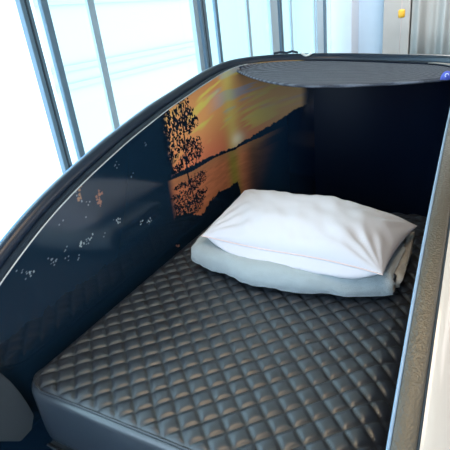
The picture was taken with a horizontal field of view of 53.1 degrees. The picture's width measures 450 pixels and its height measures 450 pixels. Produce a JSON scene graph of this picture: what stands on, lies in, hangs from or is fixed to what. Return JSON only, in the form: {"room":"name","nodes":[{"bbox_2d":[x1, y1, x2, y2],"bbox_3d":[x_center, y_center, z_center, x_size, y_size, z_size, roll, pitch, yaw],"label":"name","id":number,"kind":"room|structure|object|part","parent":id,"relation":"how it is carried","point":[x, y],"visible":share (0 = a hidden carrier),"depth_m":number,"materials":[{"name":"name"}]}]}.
{"room":"airport sleeping pod","nodes":[
{"label":"airport sleeping pod","id":0,"kind":"room"},
{"bbox_2d":[358,0,383,53],"bbox_3d":[4.335,-3.516,6.460,5.500,2.800,0.150,7,28,28],"label":"wall","id":1,"kind":"structure","parent":0,"point":[371,12],"depth_m":7.57,"materials":[{"name":"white paint"}]},
{"bbox_2d":[329,0,358,52],"bbox_3d":[1.958,-3.648,7.377,0.360,2.800,0.500,7,28,28],"label":"trim","id":2,"kind":"structure","parent":1,"relation":"attached to","point":[344,14],"depth_m":7.35,"materials":[{"name":"paint"}]},
{"bbox_2d":[382,0,412,53],"bbox_3d":[2.737,-3.614,7.095,0.400,2.800,0.250,7,28,28],"label":"trim","id":3,"kind":"structure","parent":1,"relation":"attached to","point":[392,24],"depth_m":7.19,"materials":[{"name":"grey paint"}]},
{"bbox_3d":[1.621,-2.515,1.534,5.500,0.100,11.200,7,28,28],"label":"ceiling","id":4,"kind":"structure","parent":0,"visible":0},
{"bbox_2d":[398,4,404,53],"bbox_3d":[2.645,-3.621,6.679,0.100,2.380,0.060,7,28,28],"label":"blind cord","id":5,"kind":"object","parent":4,"relation":"hanging from","point":[401,13],"visible":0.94,"depth_m":6.85,"materials":[{"name":"gold plastic"}]},
{"bbox_3d":[2.636,-3.622,6.684,0.030,2.380,0.012,7,28,28],"label":"cord","id":6,"kind":"part","parent":5,"relation":"part of","materials":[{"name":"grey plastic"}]},
{"bbox_2d":[410,0,449,54],"bbox_3d":[3.736,-3.452,6.503,1.900,2.720,0.221,7,28,28],"label":"curtain","id":7,"kind":"object","parent":4,"relation":"hanging from","point":[430,20],"visible":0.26,"depth_m":7.00,"materials":[{"name":"grey fabric"}]},
{"bbox_3d":[1.943,0.102,2.742,5.500,0.100,11.200,7,28,28],"label":"floor","id":8,"kind":"structure","parent":0,"visible":0},
{"bbox_2d":[15,0,119,173],"bbox_3d":[-0.670,-1.405,3.219,0.062,2.800,1.850,7,28,28],"label":"window","id":9,"kind":"structure","parent":8,"relation":"on","point":[24,9],"depth_m":2.70,"materials":[{"name":"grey metal"}]},
{"bbox_2d":[189,0,252,73],"bbox_3d":[0.175,-2.170,4.650,0.062,2.800,1.910,7,28,28],"label":"window","id":10,"kind":"structure","parent":8,"relation":"on","point":[198,12],"depth_m":4.06,"materials":[{"name":"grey metal"}]},
{"bbox_2d":[0,53,449,449],"bbox_3d":[0.222,0.083,1.677,1.485,1.204,2.551,7,28,28],"label":"pod","id":11,"kind":"object","parent":8,"relation":"on","point":[158,180],"visible":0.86,"depth_m":1.75,"materials":[{"name":"grey"}]},
{"bbox_3d":[-0.630,0.447,1.186,0.030,0.404,0.180,7,28,28],"label":"plate","id":12,"kind":"part","parent":11,"relation":"part of","materials":[{"name":"grey plastic"}]},
{"bbox_3d":[-0.112,0.686,1.196,0.880,0.020,0.125,7,28,28],"label":"foot rail","id":13,"kind":"part","parent":11,"relation":"part of","materials":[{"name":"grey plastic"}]},
{"bbox_3d":[0.162,-0.092,1.523,1.187,0.746,2.402,7,28,28],"label":"rail","id":14,"kind":"part","parent":11,"relation":"part of","materials":[{"name":"blue plastic"}]},
{"bbox_2d":[31,211,426,449],"bbox_3d":[0.185,0.289,1.624,0.982,0.220,1.421,7,28,28],"label":"mattress","id":15,"kind":"object","parent":11,"relation":"on","point":[195,357],"visible":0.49,"depth_m":1.22,"materials":[{"name":"grey leather"}]},
{"bbox_2d":[191,232,414,296],"bbox_3d":[0.260,0.096,1.631,0.754,0.096,0.441,7,28,28],"label":"folded blanket","id":16,"kind":"object","parent":15,"relation":"on","point":[259,273],"visible":0.45,"depth_m":1.45,"materials":[{"name":"grey fabric"}]},
{"bbox_2d":[201,189,416,278],"bbox_3d":[0.258,-0.013,1.621,0.741,0.147,0.429,12,31,35],"label":"pillow","id":17,"kind":"object","parent":16,"relation":"on","point":[333,236],"visible":1,"depth_m":1.48,"materials":[{"name":"white fabric"}]},
{"bbox_2d":[273,50,297,54],"bbox_3d":[0.319,-0.903,2.360,0.133,0.024,0.016,-9,25,-5],"label":"cable","id":18,"kind":"object","parent":11,"relation":"on","point":[291,51],"visible":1,"depth_m":2.36,"materials":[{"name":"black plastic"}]},
{"bbox_2d":[300,52,311,56],"bbox_3d":[0.426,-0.895,2.355,0.063,0.027,0.013,-5,25,5],"label":"clip","id":19,"kind":"object","parent":11,"relation":"attached to","point":[301,53],"visible":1,"depth_m":2.35,"materials":[{"name":"white plastic"}]},
{"bbox_2d":[237,61,449,87],"bbox_3d":[0.496,-0.703,2.021,1.009,0.076,0.620,7,28,28],"label":"shelf","id":20,"kind":"object","parent":11,"relation":"attached to","point":[303,74],"visible":1,"depth_m":1.99,"materials":[{"name":"grey fabric"}]},
{"bbox_2d":[267,0,315,54],"bbox_3d":[1.002,-2.918,6.050,0.062,2.800,2.070,7,28,28],"label":"window","id":21,"kind":"structure","parent":8,"relation":"on","point":[274,7],"depth_m":5.46,"materials":[{"name":"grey metal"}]},
{"bbox_2d":[315,0,326,52],"bbox_3d":[1.527,-3.392,6.938,0.062,2.800,0.800,7,28,28],"label":"window","id":22,"kind":"structure","parent":8,"relation":"on","point":[320,5],"depth_m":6.90,"materials":[{"name":"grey metal"}]},
{"label":"outside","id":23,"kind":"structure","parent":0,"visible":0},
{"bbox_2d":[0,0,329,239],"bbox_3d":[0.208,-8.146,18.537,0.670,8.000,48.000,7,28,28],"label":"window","id":24,"kind":"structure","parent":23,"point":[149,48],"depth_m":12.03,"materials":[{"name":"white"}]}
]}

